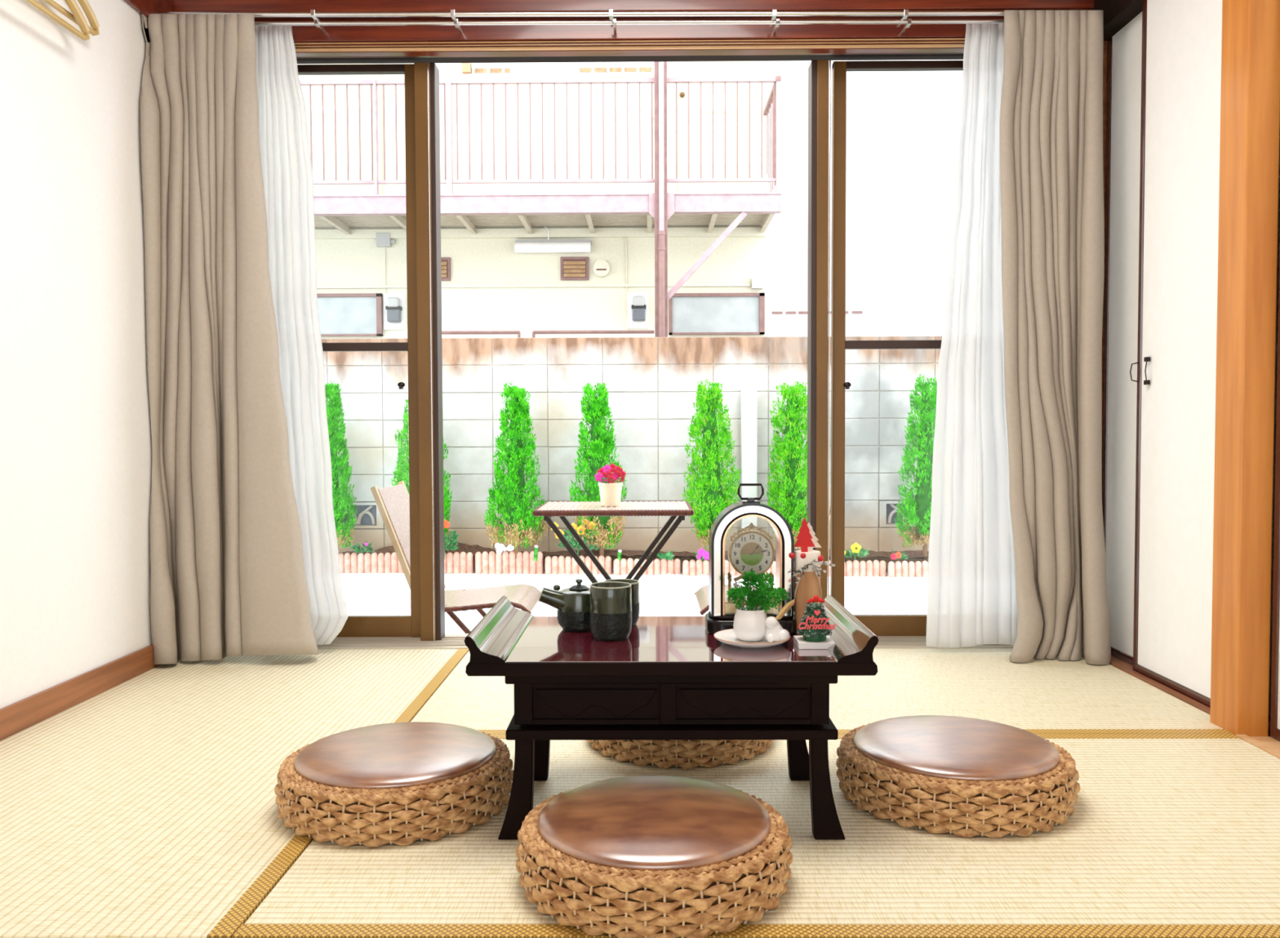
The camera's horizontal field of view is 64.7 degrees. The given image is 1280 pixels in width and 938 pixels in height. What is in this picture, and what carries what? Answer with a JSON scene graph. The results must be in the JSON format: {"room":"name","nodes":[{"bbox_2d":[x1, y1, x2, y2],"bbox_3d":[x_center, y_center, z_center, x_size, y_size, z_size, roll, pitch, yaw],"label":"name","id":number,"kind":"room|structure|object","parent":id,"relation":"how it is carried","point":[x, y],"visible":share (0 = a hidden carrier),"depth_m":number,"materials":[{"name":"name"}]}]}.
{"room":"japanese tatami room","nodes":[
{"label":"japanese tatami room","id":0,"kind":"room"},
{"bbox_2d":[0,0,151,708],"bbox_3d":[-1.493,-0.455,-0.629,0.120,2.540,7.750,0,2,0],"label":"wall","id":1,"kind":"structure","parent":0,"point":[76,433],"depth_m":2.49,"materials":[{"name":"white paint"}]},
{"bbox_2d":[24,0,89,40],"bbox_3d":[-1.352,-1.126,2.252,0.021,0.189,0.438,0,2,0],"label":"hanger","id":2,"kind":"object","parent":1,"relation":"hanging from","point":[74,8],"visible":1,"depth_m":2.40,"materials":[{"name":"brown wood"}]},
{"bbox_2d":[42,0,99,35],"bbox_3d":[-1.374,-1.174,2.337,0.021,0.189,0.438,0,2,0],"label":"hanger","id":3,"kind":"object","parent":1,"relation":"hanging from","point":[84,4],"visible":0.93,"depth_m":2.50,"materials":[{"name":"brown wood"}]},
{"bbox_2d":[0,644,159,740],"bbox_3d":[-1.424,0.664,-0.674,0.012,0.066,7.580,0,2,0],"label":"baseboard","id":4,"kind":"structure","parent":1,"relation":"attached to","point":[15,717],"depth_m":2.48,"materials":[{"name":"brown wood"}]},
{"bbox_2d":[123,0,172,17],"bbox_3d":[-1.429,-1.202,-0.762,0.016,0.110,7.540,0,2,0],"label":"trim","id":5,"kind":"structure","parent":1,"relation":"attached to","point":[145,7],"depth_m":2.87,"materials":[{"name":"red wood"}]},
{"bbox_2d":[158,9,1097,26],"bbox_3d":[-0.070,-1.311,2.950,2.764,0.030,0.098,0,2,0],"label":"curtain rod","id":6,"kind":"object","parent":1,"relation":"attached to","point":[313,14],"visible":0.93,"depth_m":2.91,"materials":[{"name":"silver metal"}]},
{"bbox_2d":[139,13,319,664],"bbox_3d":[-1.168,-0.380,2.904,0.453,1.883,0.152,0,2,0],"label":"curtain","id":7,"kind":"object","parent":6,"relation":"hanging from","point":[228,578],"visible":1,"depth_m":2.90,"materials":[{"name":"fabric"}]},
{"bbox_2d":[1000,10,1111,664],"bbox_3d":[1.193,-0.384,2.895,0.326,1.878,0.129,0,2,0],"label":"curtain","id":8,"kind":"object","parent":6,"relation":"hanging from","point":[1051,173],"visible":1,"depth_m":2.90,"materials":[{"name":"fabric"}]},
{"bbox_2d":[254,16,1004,21],"bbox_3d":[0.097,-2.257,3.080,3.246,1.818,0.120,0,2,0],"label":"wall","id":9,"kind":"structure","parent":0,"point":[825,17],"depth_m":3.05,"materials":[{"name":"red wood"}]},
{"bbox_2d":[291,23,965,58],"bbox_3d":[0.010,-1.317,3.104,2.826,0.050,0.140,0,2,0],"label":"trim","id":10,"kind":"structure","parent":9,"relation":"attached to","point":[359,33],"depth_m":3.04,"materials":[{"name":"red wood"}]},
{"bbox_2d":[293,38,964,52],"bbox_3d":[0.010,-1.277,3.062,2.826,0.025,0.044,0,2,0],"label":"trim","id":11,"kind":"structure","parent":9,"relation":"attached to","point":[926,46],"depth_m":3.04,"materials":[{"name":"brown wood"}]},
{"bbox_2d":[254,18,1004,34],"bbox_3d":[-0.060,-1.306,2.991,2.507,0.028,0.088,0,2,0],"label":"curtain rod","id":12,"kind":"object","parent":9,"relation":"attached to","point":[776,22],"visible":0.98,"depth_m":2.95,"materials":[{"name":"silver metal"}]},
{"bbox_2d":[254,26,348,644],"bbox_3d":[-1.032,-0.393,3.029,0.292,1.874,0.033,0,2,0],"label":"sheer curtain","id":13,"kind":"object","parent":12,"relation":"hanging from","point":[285,153],"visible":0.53,"depth_m":3.02,"materials":[{"name":"white fabric"}]},
{"bbox_2d":[925,23,1017,648],"bbox_3d":[1.058,-0.396,3.015,0.397,1.874,0.042,0,2,0],"label":"sheer curtain","id":14,"kind":"object","parent":12,"relation":"hanging from","point":[971,590],"visible":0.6,"depth_m":3.02,"materials":[{"name":"white fabric"}]},
{"bbox_2d":[172,0,1093,20],"bbox_3d":[0.009,-1.419,3.023,2.826,0.120,0.054,0,2,0],"label":"trim","id":15,"kind":"structure","parent":9,"relation":"attached to","point":[178,6],"depth_m":3.00,"materials":[{"name":"red wood"}]},
{"bbox_2d":[294,40,1013,648],"bbox_3d":[0.014,-0.347,3.192,2.826,1.917,0.216,0,2,0],"label":"window","id":16,"kind":"structure","parent":9,"relation":"in","point":[451,641],"depth_m":3.15,"materials":[{"name":"brown wood"}]},
{"bbox_2d":[297,63,420,637],"bbox_3d":[-1.040,-0.368,3.236,0.678,1.826,0.055,0,2,0],"label":"window","id":17,"kind":"structure","parent":16,"relation":"attached to","point":[354,625],"depth_m":3.23,"materials":[{"name":"brown wood"}]},
{"bbox_2d":[413,62,444,640],"bbox_3d":[-0.667,-0.361,3.208,0.062,1.812,0.083,0,2,0],"label":"sliding door frame","id":18,"kind":"structure","parent":16,"relation":"attached to","point":[426,75],"depth_m":3.18,"materials":[{"name":"brown wood"}]},
{"bbox_2d":[807,59,831,603],"bbox_3d":[0.565,-0.365,3.198,0.058,1.812,0.082,0,2,0],"label":"window","id":19,"kind":"structure","parent":16,"relation":"attached to","point":[819,136],"depth_m":3.16,"materials":[{"name":"brown wood"}]},
{"bbox_2d":[830,60,963,635],"bbox_3d":[1.000,-0.374,3.219,0.774,1.826,0.055,0,2,0],"label":"sliding door frame","id":20,"kind":"structure","parent":16,"relation":"attached to","point":[879,624],"depth_m":3.22,"materials":[{"name":"brown wood"}]},
{"bbox_2d":[1102,40,1108,483],"bbox_3d":[1.430,-0.391,3.116,0.150,1.920,0.120,0,2,0],"label":"trim","id":21,"kind":"structure","parent":9,"relation":"attached to","point":[1105,42],"depth_m":3.04,"materials":[{"name":"brown wood"}]},
{"bbox_2d":[0,648,1279,937],"bbox_3d":[0.034,0.751,-0.674,3.126,0.121,7.600,0,2,0],"label":"floor","id":22,"kind":"structure","parent":0,"point":[145,806],"depth_m":1.71,"materials":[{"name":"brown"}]},
{"bbox_2d":[274,721,513,847],"bbox_3d":[-0.438,0.546,1.825,0.416,0.111,0.418,1,3,36],"label":"stool","id":23,"kind":"object","parent":22,"relation":"on","point":[401,784],"visible":1,"depth_m":1.69,"materials":[{"name":"brown wicker"}]},
{"bbox_2d":[293,721,496,789],"bbox_3d":[-0.438,0.509,1.823,0.353,0.036,0.353,0,2,0],"label":"seat cushion","id":24,"kind":"object","parent":23,"relation":"on","point":[405,755],"depth_m":1.75,"materials":[{"name":"brown leather"}]},
{"bbox_2d":[515,775,792,937],"bbox_3d":[0.021,0.556,1.514,0.411,0.111,0.410,1,2,25],"label":"stool","id":25,"kind":"object","parent":22,"relation":"on","point":[635,856],"visible":1,"depth_m":1.39,"materials":[{"name":"brown wicker"}]},
{"bbox_2d":[537,775,771,871],"bbox_3d":[0.021,0.519,1.512,0.348,0.036,0.348,0,2,0],"label":"seat cushion","id":26,"kind":"object","parent":25,"relation":"on","point":[635,823],"depth_m":1.44,"materials":[{"name":"brown leather"}]},
{"bbox_2d":[464,595,878,839],"bbox_3d":[0.052,0.429,1.812,0.658,0.344,0.404,0,2,0],"label":"table","id":27,"kind":"object","parent":22,"relation":"on","point":[671,678],"visible":0.97,"depth_m":1.65,"materials":[{"name":"brown wood"}]},
{"bbox_2d":[538,577,590,631],"bbox_3d":[-0.129,0.250,1.878,0.115,0.094,0.083,0,2,0],"label":"teapot","id":28,"kind":"object","parent":27,"relation":"on","point":[572,603],"visible":0.87,"depth_m":1.85,"materials":[{"name":"black ceramic"}]},
{"bbox_2d":[590,581,631,640],"bbox_3d":[-0.052,0.252,1.796,0.075,0.095,0.075,0,2,0],"label":"teacup","id":29,"kind":"object","parent":27,"relation":"on","point":[611,602],"visible":1,"depth_m":1.76,"materials":[{"name":"green"}]},
{"bbox_2d":[603,578,639,626],"bbox_3d":[-0.035,0.254,1.923,0.069,0.082,0.069,0,2,0],"label":"teacup","id":30,"kind":"object","parent":27,"relation":"on","point":[635,584],"visible":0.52,"depth_m":1.91,"materials":[{"name":"green"}]},
{"bbox_2d":[505,714,838,739],"bbox_3d":[0.053,0.425,1.804,0.539,0.017,0.334,0,2,0],"label":"shelf","id":31,"kind":"object","parent":27,"relation":"attached to","point":[536,728],"depth_m":1.64,"materials":[{"name":"brown wood"}]},
{"bbox_2d":[704,483,796,635],"bbox_3d":[0.203,0.162,1.855,0.166,0.270,0.100,0,2,0],"label":"mantel clock","id":32,"kind":"object","parent":27,"relation":"on","point":[749,548],"visible":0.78,"depth_m":1.82,"materials":[{"name":"black plastic"}]},
{"bbox_2d":[713,628,791,648],"bbox_3d":[0.193,0.293,1.738,0.131,0.015,0.131,0,2,0],"label":"saucer","id":33,"kind":"object","parent":27,"relation":"on","point":[726,636],"visible":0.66,"depth_m":1.71,"materials":[{"name":"white ceramic"}]},
{"bbox_2d":[733,605,767,641],"bbox_3d":[0.190,0.266,1.737,0.060,0.054,0.060,0,2,0],"label":"plant pot","id":34,"kind":"object","parent":33,"relation":"on","point":[749,625],"visible":0.9,"depth_m":1.71,"materials":[{"name":"white ceramic"}]},
{"bbox_2d":[725,569,788,613],"bbox_3d":[0.201,0.214,1.736,0.109,0.086,0.049,0,2,0],"label":"herb","id":35,"kind":"object","parent":34,"relation":"in","point":[757,597],"visible":0.97,"depth_m":1.73,"materials":[{"name":"green plant"}]},
{"bbox_2d":[764,599,795,642],"bbox_3d":[0.238,0.257,1.720,0.053,0.072,0.039,0,2,0],"label":"rabbit figurine","id":36,"kind":"object","parent":33,"relation":"on","point":[775,632],"visible":0.94,"depth_m":1.71,"materials":[{"name":"white ceramic"}]},
{"bbox_2d":[789,517,835,635],"bbox_3d":[0.309,0.192,1.824,0.082,0.210,0.060,0,2,0],"label":"ornament","id":37,"kind":"object","parent":27,"relation":"on","point":[807,561],"visible":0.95,"depth_m":1.81,"materials":[{"name":"brown wood"}]},
{"bbox_2d":[793,635,835,648],"bbox_3d":[0.297,0.295,1.725,0.061,0.011,0.062,0,2,0],"label":"box","id":38,"kind":"object","parent":27,"relation":"on","point":[798,640],"visible":0.78,"depth_m":1.70,"materials":[{"name":"white ceramic"}]},
{"bbox_2d":[796,595,835,641],"bbox_3d":[0.297,0.251,1.720,0.064,0.078,0.063,0,2,0],"label":"tree","id":39,"kind":"object","parent":38,"relation":"on","point":[814,625],"visible":1,"depth_m":1.70,"materials":[{"name":"green plastic"}]},
{"bbox_2d":[587,739,771,768],"bbox_3d":[0.086,0.531,2.198,0.415,0.111,0.414,0,2,13],"label":"stool","id":40,"kind":"object","parent":22,"relation":"on","point":[664,753],"visible":0.2,"depth_m":2.01,"materials":[{"name":"brown wicker"}]},
{"bbox_2d":[835,715,1080,838],"bbox_3d":[0.576,0.542,1.855,0.425,0.111,0.425,2,3,42],"label":"stool","id":41,"kind":"object","parent":22,"relation":"on","point":[962,776],"visible":1,"depth_m":1.72,"materials":[{"name":"brown wicker"}]},
{"bbox_2d":[853,715,1059,781],"bbox_3d":[0.576,0.504,1.855,0.360,0.036,0.360,0,2,0],"label":"seat cushion","id":42,"kind":"object","parent":41,"relation":"on","point":[914,748],"depth_m":1.78,"materials":[{"name":"brown leather"}]},
{"bbox_2d":[1209,0,1279,736],"bbox_3d":[1.336,-0.568,2.223,0.070,2.340,0.106,0,2,0],"label":"pillar","id":43,"kind":"structure","parent":22,"relation":"on","point":[1250,95],"depth_m":2.20,"materials":[{"name":"orange wood"}]},
{"bbox_2d":[1268,136,1279,715],"bbox_3d":[1.462,-0.464,-0.670,0.261,2.540,7.720,0,2,0],"label":"wall","id":44,"kind":"structure","parent":0,"point":[1278,222],"depth_m":2.34,"materials":[{"name":"white paper"}]},
{"bbox_2d":[1092,0,1142,40],"bbox_3d":[1.418,-1.345,2.641,0.160,0.158,0.800,0,2,0],"label":"trim","id":45,"kind":"structure","parent":44,"relation":"attached to","point":[1117,14],"depth_m":2.87,"materials":[{"name":"brown wood"}]},
{"bbox_2d":[1102,12,1142,665],"bbox_3d":[1.407,-0.373,2.900,0.022,1.859,0.293,0,2,0],"label":"door","id":46,"kind":"structure","parent":44,"relation":"in","point":[1125,47],"depth_m":2.94,"materials":[{"name":"paper"}]},
{"bbox_2d":[1129,0,1222,707],"bbox_3d":[1.362,-0.360,2.533,0.046,1.859,0.487,0,2,0],"label":"door","id":47,"kind":"structure","parent":44,"relation":"in","point":[1182,39],"depth_m":2.57,"materials":[{"name":"paper"}]},
{"bbox_2d":[1109,654,1270,730],"bbox_3d":[1.409,0.572,2.713,0.130,0.026,0.793,0,2,0],"label":"trim","id":48,"kind":"structure","parent":44,"relation":"attached to","point":[1116,662],"depth_m":2.63,"materials":[{"name":"brown wood"}]},
{"bbox_2d":[1235,733,1279,759],"bbox_3d":[1.354,0.712,-1.137,0.160,0.023,6.700,0,2,0],"label":"trim","id":49,"kind":"structure","parent":44,"relation":"attached to","point":[1269,744],"depth_m":2.16,"materials":[{"name":"brown wood"}]},
{"bbox_2d":[1270,235,1279,741],"bbox_3d":[1.378,-0.328,1.676,0.022,1.861,0.998,0,2,0],"label":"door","id":50,"kind":"structure","parent":44,"relation":"in","point":[1275,663],"depth_m":2.18,"materials":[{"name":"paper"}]},
{"label":"outside","id":51,"kind":"structure","parent":0,"visible":0},
{"bbox_2d":[297,59,963,338],"bbox_3d":[0.072,-2.159,8.992,18.000,6.200,3.070,0,2,0],"label":"apartment building","id":52,"kind":"structure","parent":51,"point":[579,199],"depth_m":10.09,"materials":[{"name":"beige paint"}]},
{"bbox_2d":[440,257,450,280],"bbox_3d":[-2.036,-2.002,10.126,0.270,0.230,0.052,0,2,0],"label":"vent","id":53,"kind":"object","parent":52,"relation":"attached to","point":[445,261],"depth_m":10.12,"materials":[{"name":"brown"}]},
{"bbox_2d":[514,226,591,253],"bbox_3d":[-0.864,-2.297,10.075,0.763,0.289,0.114,0,2,0],"label":"strip light","id":54,"kind":"object","parent":52,"relation":"attached to","point":[542,239],"depth_m":10.07,"materials":[{"name":"grey plastic"}]},
{"bbox_2d":[560,257,588,279],"bbox_3d":[-0.654,-2.006,10.114,0.282,0.230,0.052,0,2,0],"label":"vent","id":55,"kind":"object","parent":52,"relation":"attached to","point":[571,268],"depth_m":10.10,"materials":[{"name":"brown"}]},
{"bbox_2d":[593,259,609,277],"bbox_3d":[-0.385,-2.004,10.113,0.164,0.164,0.050,0,2,0],"label":"round vent","id":56,"kind":"object","parent":52,"relation":"attached to","point":[601,267],"depth_m":10.09,"materials":[{"name":"white plastic"}]},
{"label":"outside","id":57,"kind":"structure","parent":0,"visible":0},
{"bbox_2d":[339,568,928,633],"bbox_3d":[0.050,0.854,5.369,18.000,0.100,4.030,0,2,0],"label":"ground","id":58,"kind":"structure","parent":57,"point":[887,596],"depth_m":6.31,"materials":[{"name":"white gravel"}]},
{"bbox_2d":[338,551,403,573],"bbox_3d":[-1.923,0.684,7.238,0.481,0.178,0.053,0,2,0],"label":"kerb","id":59,"kind":"object","parent":58,"relation":"on","point":[381,562],"visible":0.83,"depth_m":7.22,"materials":[{"name":"wood"}]},
{"bbox_2d":[444,520,459,559],"bbox_3d":[-1.382,0.483,7.100,0.238,0.305,0.161,0,2,0],"label":"plant","id":60,"kind":"object","parent":58,"relation":"on","point":[454,537],"visible":0.43,"depth_m":7.09,"materials":[{"name":"green plant"}]},
{"bbox_2d":[370,480,541,633],"bbox_3d":[-0.642,0.460,3.750,0.596,0.817,0.427,0,2,0],"label":"garden chair","id":61,"kind":"object","parent":58,"relation":"on","point":[393,502],"visible":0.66,"depth_m":3.64,"materials":[{"name":"fabric"}]},
{"bbox_2d":[444,551,473,573],"bbox_3d":[-1.423,0.680,7.200,0.474,0.185,0.052,0,2,0],"label":"kerb","id":62,"kind":"object","parent":58,"relation":"on","point":[455,563],"visible":0.41,"depth_m":7.18,"materials":[{"name":"wood"}]},
{"bbox_2d":[475,551,542,573],"bbox_3d":[-0.926,0.676,7.162,0.480,0.192,0.053,0,2,0],"label":"kerb","id":63,"kind":"object","parent":58,"relation":"on","point":[492,562],"visible":0.89,"depth_m":7.14,"materials":[{"name":"wood"}]},
{"bbox_2d":[545,555,611,574],"bbox_3d":[-0.435,0.690,7.125,0.468,0.163,0.052,0,2,0],"label":"kerb","id":64,"kind":"object","parent":58,"relation":"on","point":[567,565],"visible":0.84,"depth_m":7.10,"materials":[{"name":"wood"}]},
{"bbox_2d":[321,336,942,569],"bbox_3d":[0.064,-0.065,7.412,8.400,1.789,0.220,0,2,0],"label":"wall","id":65,"kind":"structure","parent":58,"relation":"on","point":[651,383],"depth_m":7.37,"materials":[{"name":"concrete"}]},
{"bbox_2d":[338,539,928,558],"bbox_3d":[0.064,0.572,7.129,7.200,0.146,0.532,0,2,0],"label":"soil","id":66,"kind":"object","parent":58,"relation":"on","point":[465,548],"visible":0.23,"depth_m":7.29,"materials":[{"name":"brown soil"}]},
{"bbox_2d":[324,380,357,548],"bbox_3d":[-2.178,-0.003,7.178,0.321,1.277,0.326,1,3,38],"label":"conifer","id":67,"kind":"object","parent":66,"relation":"on","point":[334,405],"visible":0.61,"depth_m":7.13,"materials":[{"name":"green plant"}]},
{"bbox_2d":[350,542,374,553],"bbox_3d":[-1.982,0.575,7.227,0.167,0.117,0.163,0,2,14],"label":"seedling","id":68,"kind":"object","parent":66,"relation":"on","point":[357,548],"visible":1,"depth_m":7.21,"materials":[{"name":"green plant"}]},
{"bbox_2d":[391,399,452,545],"bbox_3d":[-1.539,0.013,7.119,0.438,1.244,0.423,0,2,0],"label":"conifer","id":69,"kind":"object","parent":66,"relation":"on","point":[401,477],"visible":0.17,"depth_m":7.07,"materials":[{"name":"green plant"}]},
{"bbox_2d":[494,542,514,554],"bbox_3d":[-0.945,0.553,7.050,0.130,0.078,0.068,0,2,0],"label":"flowers","id":70,"kind":"object","parent":66,"relation":"on","point":[500,547],"visible":0.99,"depth_m":7.03,"materials":[{"name":"white plant"}]},
{"bbox_2d":[483,381,548,558],"bbox_3d":[-0.875,0.003,7.140,0.445,1.259,0.424,1,2,27],"label":"conifer","id":71,"kind":"object","parent":66,"relation":"on","point":[515,510],"visible":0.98,"depth_m":7.07,"materials":[{"name":"green plant"}]},
{"bbox_2d":[533,545,537,560],"bbox_3d":[-0.731,0.590,7.087,0.027,0.112,0.037,-2,2,-33],"label":"marker","id":72,"kind":"object","parent":66,"relation":"in","point":[535,548],"visible":1,"depth_m":7.08,"materials":[{"name":"green plastic"}]},
{"bbox_2d":[551,519,599,555],"bbox_3d":[-0.449,0.489,7.088,0.350,0.287,0.178,0,2,0],"label":"plant","id":73,"kind":"object","parent":66,"relation":"on","point":[578,530],"visible":0.63,"depth_m":7.06,"materials":[{"name":"green plant"}]},
{"bbox_2d":[568,382,626,556],"bbox_3d":[-0.296,0.005,7.140,0.421,1.252,0.436,0,2,0],"label":"conifer","id":74,"kind":"object","parent":66,"relation":"on","point":[600,448],"visible":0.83,"depth_m":7.07,"materials":[{"name":"green plant"}]},
{"bbox_2d":[657,550,674,559],"bbox_3d":[0.185,0.597,7.035,0.146,0.078,0.143,1,2,27],"label":"seedling","id":75,"kind":"object","parent":66,"relation":"on","point":[669,555],"visible":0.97,"depth_m":7.02,"materials":[{"name":"green plant"}]},
{"bbox_2d":[693,548,709,560],"bbox_3d":[0.433,0.588,7.006,0.148,0.090,0.159,0,2,0],"label":"plant","id":76,"kind":"object","parent":66,"relation":"on","point":[700,553],"visible":0.96,"depth_m":6.95,"materials":[{"name":"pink plant"}]},
{"bbox_2d":[681,378,741,548],"bbox_3d":[0.501,0.003,7.077,0.413,1.254,0.417,0,2,0],"label":"conifer","id":77,"kind":"object","parent":66,"relation":"on","point":[713,500],"visible":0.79,"depth_m":7.02,"materials":[{"name":"green plant"}]},
{"bbox_2d":[765,380,807,551],"bbox_3d":[1.063,0.003,7.073,0.383,1.250,0.364,-1,2,-25],"label":"conifer","id":78,"kind":"object","parent":66,"relation":"on","point":[791,491],"visible":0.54,"depth_m":7.01,"materials":[{"name":"green plant"}]},
{"bbox_2d":[844,542,869,559],"bbox_3d":[1.480,0.566,6.977,0.214,0.128,0.176,0,2,0],"label":"plant","id":79,"kind":"object","parent":66,"relation":"on","point":[855,548],"visible":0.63,"depth_m":6.93,"materials":[{"name":"green plant"}]},
{"bbox_2d":[889,550,908,559],"bbox_3d":[1.786,0.593,6.987,0.144,0.071,0.146,0,2,0],"label":"plant","id":80,"kind":"object","parent":66,"relation":"on","point":[897,555],"visible":1,"depth_m":6.92,"materials":[{"name":"green plant"}]},
{"bbox_2d":[894,373,937,559],"bbox_3d":[1.983,-0.014,6.999,0.427,1.283,0.425,0,2,0],"label":"conifer","id":81,"kind":"object","parent":66,"relation":"on","point":[922,505],"visible":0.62,"depth_m":6.96,"materials":[{"name":"green plant"}]},
{"bbox_2d":[339,572,928,633],"bbox_3d":[0.050,0.799,5.285,5.219,0.016,3.724,0,2,0],"label":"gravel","id":82,"kind":"object","parent":58,"relation":"on","point":[451,578],"visible":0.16,"depth_m":6.35,"materials":[{"name":"white gravel"}]},
{"bbox_2d":[532,501,693,583],"bbox_3d":[-0.098,0.500,4.047,0.610,0.713,0.499,0,2,0],"label":"garden table","id":83,"kind":"object","parent":82,"relation":"on","point":[548,509],"visible":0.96,"depth_m":3.85,"materials":[{"name":"wood"}]},
{"bbox_2d":[598,482,622,506],"bbox_3d":[-0.117,0.100,4.007,0.098,0.092,0.098,0,2,0],"label":"flower pot","id":84,"kind":"object","parent":83,"relation":"on","point":[611,493],"visible":0.88,"depth_m":3.97,"materials":[{"name":"white ceramic"}]},
{"bbox_2d":[594,463,626,484],"bbox_3d":[-0.117,0.019,4.005,0.136,0.083,0.115,0,2,0],"label":"flowers","id":85,"kind":"object","parent":84,"relation":"on","point":[605,473],"visible":0.98,"depth_m":3.98,"materials":[{"name":"pink plant"}]},
{"bbox_2d":[613,558,680,575],"bbox_3d":[0.049,0.697,7.088,0.470,0.148,0.052,0,2,0],"label":"kerb","id":86,"kind":"object","parent":58,"relation":"on","point":[657,566],"visible":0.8,"depth_m":7.07,"materials":[{"name":"wood"}]},
{"bbox_2d":[617,549,622,560],"bbox_3d":[-0.144,0.604,7.083,0.027,0.080,0.037,-2,2,-33],"label":"marker","id":87,"kind":"object","parent":86,"relation":"on","point":[619,557],"visible":1,"depth_m":7.07,"materials":[{"name":"green plastic"}]},
{"bbox_2d":[682,559,741,575],"bbox_3d":[0.528,0.700,7.051,0.463,0.142,0.052,0,2,0],"label":"kerb","id":88,"kind":"object","parent":58,"relation":"on","point":[691,568],"visible":0.45,"depth_m":7.03,"materials":[{"name":"wood"}]},
{"bbox_2d":[694,485,831,615],"bbox_3d":[0.443,0.457,3.740,0.536,0.816,0.427,0,2,0],"label":"garden chair","id":89,"kind":"object","parent":58,"relation":"on","point":[702,595],"visible":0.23,"depth_m":3.70,"materials":[{"name":"fabric"}]},
{"bbox_2d":[764,560,775,575],"bbox_3d":[0.998,0.702,7.014,0.456,0.136,0.052,0,2,0],"label":"kerb","id":90,"kind":"object","parent":58,"relation":"on","point":[772,568],"visible":0.07,"depth_m":6.99,"materials":[{"name":"wood"}]},
{"bbox_2d":[826,560,885,577],"bbox_3d":[1.465,0.698,6.977,0.462,0.144,0.052,0,2,0],"label":"kerb","id":91,"kind":"object","parent":58,"relation":"on","point":[868,569],"visible":0.62,"depth_m":6.96,"materials":[{"name":"wood"}]},
{"bbox_2d":[888,560,928,577],"bbox_3d":[1.931,0.699,6.940,0.459,0.142,0.052,0,2,0],"label":"kerb","id":92,"kind":"object","parent":58,"relation":"on","point":[898,569],"visible":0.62,"depth_m":6.92,"materials":[{"name":"ceramic"}]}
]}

